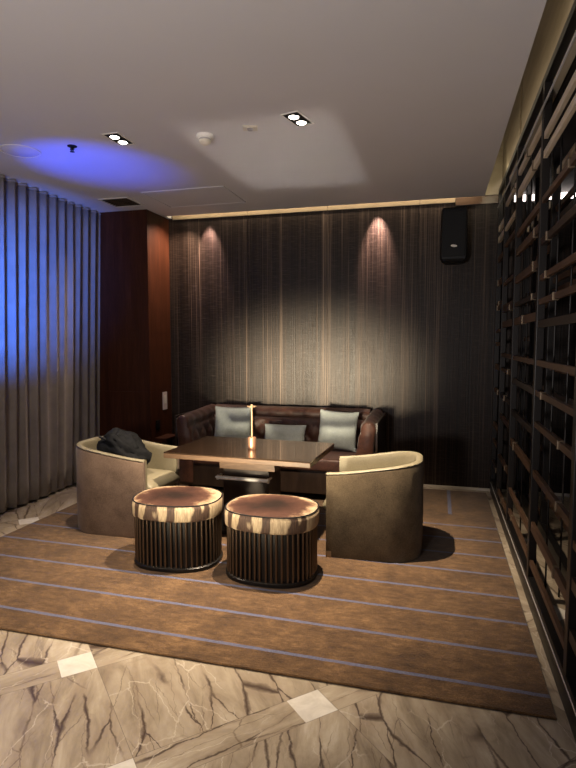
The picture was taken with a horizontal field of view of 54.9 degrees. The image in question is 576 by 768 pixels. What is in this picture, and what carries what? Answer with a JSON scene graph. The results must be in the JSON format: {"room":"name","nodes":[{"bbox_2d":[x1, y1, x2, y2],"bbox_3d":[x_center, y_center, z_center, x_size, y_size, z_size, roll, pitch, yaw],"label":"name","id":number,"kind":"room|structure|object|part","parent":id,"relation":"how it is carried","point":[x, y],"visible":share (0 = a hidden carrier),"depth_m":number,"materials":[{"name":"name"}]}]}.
{"room":"bar","nodes":[
{"label":"bar","id":0,"kind":"room"},
{"bbox_2d":[100,209,171,443],"bbox_3d":[-2.053,-0.448,6.674,1.140,3.060,0.520,1,5,15],"label":"column","id":1,"kind":"structure","parent":0,"point":[135,338],"depth_m":6.36,"materials":[{"name":"red wood"}]},
{"bbox_2d":[162,392,166,409],"bbox_3d":[-1.477,0.201,6.651,0.015,0.210,0.100,1,5,15],"label":"control panel","id":2,"kind":"object","parent":1,"relation":"attached to","point":[164,394],"visible":1,"depth_m":6.63,"materials":[{"name":"white plastic"}]},
{"bbox_2d":[0,0,575,218],"bbox_3d":[-0.248,-1.961,1.422,7.700,0.770,9.900,1,5,15],"label":"ceiling","id":3,"kind":"structure","parent":0,"point":[405,100],"depth_m":3.32,"materials":[{"name":"paint"}]},
{"bbox_2d":[0,144,40,157],"bbox_3d":[-2.064,-1.792,4.269,0.300,0.007,0.300,1,5,15],"label":"ceiling speaker","id":4,"kind":"object","parent":3,"relation":"attached to","point":[22,151],"visible":1,"depth_m":4.26,"materials":[{"name":"white plastic"}]},
{"bbox_2d":[0,175,100,512],"bbox_3d":[-2.654,-0.310,4.737,0.197,3.035,3.576,1,5,15],"label":"curtain","id":5,"kind":"object","parent":3,"relation":"hanging from","point":[50,243],"visible":0.96,"depth_m":5.55,"materials":[{"name":"fabric"}]},
{"bbox_2d":[67,144,76,152],"bbox_3d":[-1.622,-1.766,4.164,0.072,0.044,0.072,1,5,15],"label":"sprinkler","id":6,"kind":"object","parent":3,"relation":"attached to","point":[70,146],"visible":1,"depth_m":4.16,"materials":[{"name":"black metal"}]},
{"bbox_2d":[102,132,134,145],"bbox_3d":[-1.225,-1.767,4.011,0.126,0.016,0.234,1,5,15],"label":"recessed light","id":7,"kind":"object","parent":3,"relation":"in","point":[116,137],"visible":1,"depth_m":4.00,"materials":[{"name":"white plastic"}]},
{"bbox_2d":[98,197,143,206],"bbox_3d":[-1.752,-1.910,5.835,0.340,0.015,0.340,1,5,15],"label":"ceiling vent","id":8,"kind":"object","parent":3,"relation":"in","point":[120,201],"visible":1,"depth_m":5.81,"materials":[{"name":"black plastic"}]},
{"bbox_2d":[141,186,245,207],"bbox_3d":[-0.946,-1.898,5.638,0.870,0.008,0.630,1,5,15],"label":"access hatch","id":9,"kind":"object","parent":3,"relation":"attached to","point":[214,195],"visible":1,"depth_m":5.59,"materials":[{"name":"paint"}]},
{"bbox_2d":[196,132,212,145],"bbox_3d":[-0.591,-1.736,3.943,0.120,0.068,0.120,1,5,15],"label":"smoke detector","id":10,"kind":"object","parent":3,"relation":"attached to","point":[204,138],"visible":1,"depth_m":3.91,"materials":[{"name":"white plastic"}]},
{"bbox_2d":[243,125,257,130],"bbox_3d":[-0.259,-1.748,3.800,0.100,0.022,0.084,0,4,-2],"label":"ceiling sensor","id":11,"kind":"object","parent":3,"relation":"attached to","point":[245,127],"visible":1,"depth_m":3.78,"materials":[{"name":"beige plastic"}]},
{"bbox_2d":[280,110,313,126],"bbox_3d":[0.064,-1.739,3.651,0.126,0.016,0.234,3,5,29],"label":"recessed light","id":12,"kind":"object","parent":3,"relation":"in","point":[298,119],"visible":1,"depth_m":3.64,"materials":[{"name":"white plastic"}]},
{"bbox_3d":[0.037,-1.732,3.605,0.065,0.008,0.068,3,5,29],"label":"bulb","id":13,"kind":"part","parent":12,"relation":"part of","materials":[{"name":"white glass"}]},
{"bbox_3d":[0.090,-1.739,3.697,0.065,0.008,0.068,3,5,29],"label":"bulb","id":14,"kind":"part","parent":12,"relation":"part of","materials":[{"name":"white glass"}]},
{"bbox_2d":[521,0,575,157],"bbox_3d":[1.603,-2.083,3.378,0.040,0.730,2.150,1,5,15],"label":"trim","id":15,"kind":"structure","parent":3,"relation":"attached to","point":[555,14],"depth_m":3.47,"materials":[{"name":"beige wood"}]},
{"bbox_2d":[0,483,575,767],"bbox_3d":[-0.248,1.524,1.692,7.700,0.100,9.900,1,5,15],"label":"floor","id":16,"kind":"structure","parent":0,"point":[64,703],"depth_m":2.35,"materials":[{"name":"stone"}]},
{"bbox_2d":[0,484,556,719],"bbox_3d":[-0.282,1.241,4.584,3.916,0.013,3.610,1,5,15],"label":"rug","id":17,"kind":"object","parent":16,"relation":"on","point":[448,623],"visible":0.66,"depth_m":3.28,"materials":[{"name":"brown carpet"}]},
{"bbox_2d":[76,436,179,537],"bbox_3d":[-1.404,0.852,4.812,0.777,0.728,0.662,1,5,14],"label":"tub chair","id":18,"kind":"object","parent":17,"relation":"on","point":[107,483],"visible":0.73,"depth_m":4.51,"materials":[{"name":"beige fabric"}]},
{"bbox_2d":[97,428,151,463],"bbox_3d":[-1.391,0.557,4.767,0.488,0.356,0.352,1,5,15],"label":"jacket","id":19,"kind":"object","parent":18,"relation":"on","point":[116,441],"visible":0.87,"depth_m":4.68,"materials":[{"name":"black fabric"}]},
{"bbox_2d":[147,468,179,488],"bbox_3d":[-1.360,0.838,4.800,0.687,0.145,0.510,1,5,14],"label":"seat cushion","id":20,"kind":"object","parent":18,"relation":"on","point":[156,477],"depth_m":4.78,"materials":[{"name":"beige fabric"}]},
{"bbox_2d":[154,434,174,445],"bbox_3d":[-1.342,0.844,6.166,0.150,0.535,0.300,1,5,15],"label":"side table","id":21,"kind":"object","parent":17,"relation":"on","point":[166,439],"visible":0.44,"depth_m":6.09,"materials":[{"name":"red wood"}]},
{"bbox_2d":[131,486,223,572],"bbox_3d":[-0.797,1.034,4.037,0.646,0.485,0.534,1,5,9],"label":"stool","id":22,"kind":"object","parent":17,"relation":"on","point":[178,529],"visible":1,"depth_m":3.83,"materials":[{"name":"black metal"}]},
{"bbox_2d":[134,486,220,505],"bbox_3d":[-0.797,0.803,4.020,0.624,0.023,0.512,1,4,9],"label":"cushion","id":23,"kind":"object","parent":22,"relation":"on","point":[165,495],"depth_m":3.94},
{"bbox_2d":[163,436,333,534],"bbox_3d":[-0.301,0.880,4.728,1.236,0.686,0.810,1,5,17],"label":"table","id":24,"kind":"object","parent":17,"relation":"on","point":[246,471],"visible":0.77,"depth_m":4.55,"materials":[{"name":"brown wood"}]},
{"bbox_3d":[-0.301,1.207,4.753,0.680,0.030,0.520,1,5,17],"label":"plate","id":25,"kind":"part","parent":24,"relation":"part of","materials":[{"name":"black metal"}]},
{"bbox_3d":[-0.361,0.764,4.513,0.466,0.042,0.126,1,5,17],"label":"foot rail","id":26,"kind":"part","parent":24,"relation":"part of","materials":[{"name":"metal"}]},
{"bbox_3d":[-0.301,0.567,4.703,1.236,0.038,0.810,1,5,17],"label":"edge frame","id":27,"kind":"part","parent":24,"relation":"part of","materials":[{"name":"brown wood"}]},
{"bbox_2d":[247,404,256,449],"bbox_3d":[-0.300,0.355,4.614,0.080,0.378,0.080,1,5,15],"label":"table lamp","id":28,"kind":"object","parent":24,"relation":"on","point":[251,440],"visible":1,"depth_m":4.60,"materials":[{"name":"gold metal"}]},
{"bbox_3d":[-0.300,0.320,4.611,0.016,0.256,0.016,1,5,15],"label":"stem","id":29,"kind":"part","parent":28,"relation":"part of","materials":[{"name":"gold metal"}]},
{"bbox_2d":[224,494,319,588],"bbox_3d":[-0.108,1.052,3.805,0.646,0.485,0.534,1,5,16],"label":"stool","id":30,"kind":"object","parent":17,"relation":"on","point":[272,538],"visible":1,"depth_m":3.59,"materials":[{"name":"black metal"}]},
{"bbox_2d":[226,494,316,517],"bbox_3d":[-0.108,0.822,3.787,0.624,0.023,0.512,1,5,16],"label":"cushion","id":31,"kind":"object","parent":30,"relation":"on","point":[252,505],"depth_m":3.70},
{"bbox_2d":[175,404,385,494],"bbox_3d":[-0.065,0.701,5.994,2.134,0.846,0.877,1,5,15],"label":"tufted sofa","id":32,"kind":"object","parent":17,"relation":"on","point":[190,426],"visible":0.48,"depth_m":5.83,"materials":[{"name":"brown leather"}]},
{"bbox_3d":[-1.081,0.667,6.279,0.022,0.730,0.830,1,5,15],"label":"panel","id":33,"kind":"part","parent":32,"relation":"part of","materials":[{"name":"brown leather"}]},
{"bbox_3d":[-0.980,0.637,6.223,0.227,0.739,0.820,1,5,15],"label":"arm","id":34,"kind":"part","parent":32,"relation":"part of","materials":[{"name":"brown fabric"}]},
{"bbox_2d":[193,460,218,464],"bbox_3d":[-0.505,0.758,6.007,0.847,0.130,0.665,1,5,15],"label":"seat cushion","id":35,"kind":"object","parent":32,"relation":"on","point":[195,462],"depth_m":5.77,"materials":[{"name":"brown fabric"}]},
{"bbox_2d":[214,406,250,437],"bbox_3d":[-0.613,0.465,6.170,0.431,0.421,0.161,1,4,9],"label":"throw pillow","id":36,"kind":"object","parent":32,"relation":"on","point":[230,422],"visible":0.76,"depth_m":6.12,"materials":[{"name":"grey fabric"}]},
{"bbox_2d":[265,423,305,440],"bbox_3d":[-0.038,0.565,6.006,0.472,0.248,0.145,1,5,17],"label":"throw pillow","id":37,"kind":"object","parent":32,"relation":"on","point":[272,431],"visible":0.66,"depth_m":5.96,"materials":[{"name":"grey fabric"}]},
{"bbox_3d":[0.017,0.628,6.290,1.810,0.746,0.253,1,5,15],"label":"backrest","id":38,"kind":"part","parent":32,"relation":"part of","materials":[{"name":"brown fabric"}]},
{"bbox_2d":[281,448,356,471],"bbox_3d":[0.320,0.775,5.785,0.847,0.130,0.665,1,5,15],"label":"seat cushion","id":39,"kind":"object","parent":32,"relation":"on","point":[330,462],"depth_m":5.48,"materials":[{"name":"brown leather"}]},
{"bbox_2d":[318,409,358,451],"bbox_3d":[0.523,0.487,5.830,0.435,0.423,0.150,2,5,19],"label":"throw pillow","id":40,"kind":"object","parent":32,"relation":"on","point":[338,428],"visible":0.91,"depth_m":5.78,"materials":[{"name":"grey fabric"}]},
{"bbox_3d":[0.844,0.675,5.731,0.227,0.739,0.820,1,5,15],"label":"arm","id":41,"kind":"part","parent":32,"relation":"part of","materials":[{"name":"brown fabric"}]},
{"bbox_3d":[0.958,0.710,5.729,0.022,0.730,0.830,1,5,15],"label":"panel","id":42,"kind":"part","parent":32,"relation":"part of","materials":[{"name":"brown wood"}]},
{"bbox_2d":[323,451,422,562],"bbox_3d":[0.673,0.899,4.287,0.726,0.713,0.662,1,5,15],"label":"tub chair","id":43,"kind":"object","parent":17,"relation":"on","point":[373,505],"visible":1,"depth_m":3.99,"materials":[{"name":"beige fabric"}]},
{"bbox_2d":[490,0,575,741],"bbox_3d":[1.679,-0.238,3.490,0.310,3.135,4.690,1,5,15],"label":"divider","id":44,"kind":"object","parent":16,"relation":"on","point":[559,645],"visible":0.98,"depth_m":3.45,"materials":[{"name":"metal"}]},
{"bbox_3d":[2.166,-0.391,5.751,0.045,3.090,0.060,1,5,15],"label":"post","id":45,"kind":"part","parent":44,"relation":"part of","materials":[{"name":"metal"}]},
{"bbox_3d":[2.015,-0.348,5.193,0.045,3.090,0.060,1,5,15],"label":"post","id":46,"kind":"part","parent":44,"relation":"part of","materials":[{"name":"wood"}]},
{"bbox_3d":[2.256,-0.391,5.747,0.011,3.050,0.011,-1,4,-7],"label":"rod","id":47,"kind":"part","parent":44,"relation":"part of","materials":[{"name":"metal"}]},
{"bbox_3d":[1.798,-0.286,4.394,0.045,3.090,0.060,1,5,15],"label":"post","id":48,"kind":"part","parent":44,"relation":"part of","materials":[{"name":"wood"}]},
{"bbox_3d":[2.181,-0.346,5.169,0.011,3.050,0.011,3,6,38],"label":"rod","id":49,"kind":"part","parent":44,"relation":"part of","materials":[{"name":"metal"}]},
{"bbox_3d":[2.412,-0.386,5.685,0.045,3.090,0.060,1,5,15],"label":"post","id":50,"kind":"part","parent":44,"relation":"part of","materials":[{"name":"metal"}]},
{"bbox_3d":[1.888,-0.286,4.391,0.011,3.050,0.011,-1,4,-7],"label":"rod","id":51,"kind":"part","parent":44,"relation":"part of","materials":[{"name":"metal"}]},
{"bbox_3d":[2.261,-0.343,5.127,0.045,3.090,0.060,1,5,15],"label":"post","id":52,"kind":"part","parent":44,"relation":"part of","materials":[{"name":"metal"}]},
{"bbox_3d":[1.547,1.204,3.674,0.008,0.008,4.500,1,5,15],"label":"kick rail","id":53,"kind":"part","parent":44,"relation":"part of","materials":[{"name":"metal"}]},
{"bbox_3d":[1.563,1.247,3.637,0.051,0.150,4.690,1,5,15],"label":"rail","id":54,"kind":"part","parent":44,"relation":"part of","materials":[{"name":"black metal"}]},
{"bbox_3d":[1.545,-1.622,3.455,0.012,0.012,4.500,1,5,15],"label":"hanging rail","id":55,"kind":"part","parent":44,"relation":"part of","materials":[{"name":"wood"}]},
{"bbox_3d":[1.563,-1.780,3.401,0.051,0.047,4.690,1,5,15],"label":"rail","id":56,"kind":"part","parent":44,"relation":"part of","materials":[{"name":"brown wood"}]},
{"bbox_3d":[1.510,-0.204,3.336,0.045,3.090,0.060,1,5,15],"label":"post","id":57,"kind":"part","parent":44,"relation":"part of","materials":[{"name":"wood"}]},
{"bbox_3d":[1.804,1.252,3.571,0.051,0.150,4.690,1,5,15],"label":"rail","id":58,"kind":"part","parent":44,"relation":"part of","materials":[{"name":"brown wood"}]},
{"bbox_3d":[2.044,-0.281,4.328,0.045,3.090,0.060,1,5,15],"label":"post","id":59,"kind":"part","parent":44,"relation":"part of","materials":[{"name":"wood"}]},
{"bbox_3d":[1.600,-0.204,3.332,0.011,3.050,0.011,3,6,38],"label":"rod","id":60,"kind":"part","parent":44,"relation":"part of","materials":[{"name":"metal"}]},
{"bbox_3d":[1.677,-0.202,3.311,0.011,3.050,0.011,3,6,38],"label":"rod","id":61,"kind":"part","parent":44,"relation":"part of","materials":[{"name":"metal"}]},
{"bbox_3d":[1.233,-0.125,2.316,0.045,3.090,0.060,1,5,15],"label":"post","id":62,"kind":"part","parent":44,"relation":"part of","materials":[{"name":"metal"}]},
{"bbox_2d":[169,198,575,493],"bbox_3d":[1.014,-0.786,6.189,7.700,3.810,0.200,1,5,15],"label":"wall","id":63,"kind":"structure","parent":0,"point":[348,308],"depth_m":6.13,"materials":[{"name":"brown wood"}]},
{"bbox_2d":[172,211,246,219],"bbox_3d":[-0.925,-1.991,6.506,0.943,0.078,0.020,1,5,15],"label":"trim","id":64,"kind":"structure","parent":63,"relation":"attached to","point":[243,213],"depth_m":6.49,"materials":[{"name":"beige wood"}]},
{"bbox_2d":[247,206,327,215],"bbox_3d":[-0.013,-1.972,6.260,0.938,0.078,0.020,1,5,15],"label":"trim","id":65,"kind":"structure","parent":63,"relation":"attached to","point":[321,208],"depth_m":6.25,"materials":[{"name":"beige wood"}]},
{"bbox_2d":[328,200,419,210],"bbox_3d":[0.920,-1.952,6.008,0.989,0.078,0.020,1,5,15],"label":"trim","id":66,"kind":"structure","parent":63,"relation":"attached to","point":[414,202],"depth_m":6.00,"materials":[{"name":"beige wood"}]},
{"bbox_2d":[420,198,454,204],"bbox_3d":[1.574,-1.938,5.831,0.358,0.078,0.020,1,5,15],"label":"trim","id":67,"kind":"structure","parent":63,"relation":"attached to","point":[445,200],"depth_m":5.83,"materials":[{"name":"beige wood"}]},
{"bbox_2d":[440,207,467,264],"bbox_3d":[1.695,-1.500,5.662,0.269,0.535,0.332,1,5,15],"label":"wall speaker","id":68,"kind":"object","parent":63,"relation":"attached to","point":[454,220],"visible":1,"depth_m":5.51,"materials":[{"name":"black plastic"}]},
{"bbox_2d":[443,210,465,256],"bbox_3d":[1.653,-1.496,5.509,0.216,0.450,0.011,1,5,15],"label":"grille","id":69,"kind":"object","parent":68,"relation":"attached to","point":[454,221],"depth_m":5.50,"materials":[{"name":"black plastic"}]},
{"bbox_2d":[456,195,503,205],"bbox_3d":[1.981,-1.914,5.724,0.476,0.110,0.018,1,5,15],"label":"trim","id":70,"kind":"structure","parent":63,"relation":"attached to","point":[490,199],"depth_m":5.72,"materials":[{"name":"brown wood"}]},
{"bbox_2d":[485,136,503,195],"bbox_3d":[2.102,-2.279,5.645,0.184,0.690,0.025,1,5,15],"label":"trim","id":71,"kind":"structure","parent":63,"relation":"attached to","point":[495,181],"depth_m":5.64,"materials":[{"name":"beige wood"}]},
{"bbox_2d":[423,484,569,496],"bbox_3d":[1.492,1.117,6.095,6.050,0.028,0.013,1,5,15],"label":"baseboard","id":72,"kind":"structure","parent":63,"relation":"attached to","point":[424,485],"depth_m":5.97,"materials":[{"name":"beige stone"}]},
{"bbox_2d":[502,77,522,196],"bbox_3d":[2.045,-2.211,5.027,0.052,0.730,1.265,1,5,15],"label":"trim","id":73,"kind":"structure","parent":63,"relation":"attached to","point":[512,133],"depth_m":4.87,"materials":[{"name":"beige wood"}]},
{"bbox_2d":[512,192,572,203],"bbox_3d":[2.821,-1.874,5.471,1.120,0.110,0.066,1,5,15],"label":"wall light","id":74,"kind":"object","parent":63,"relation":"attached to","point":[563,194],"visible":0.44,"depth_m":5.54,"materials":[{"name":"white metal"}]}
]}

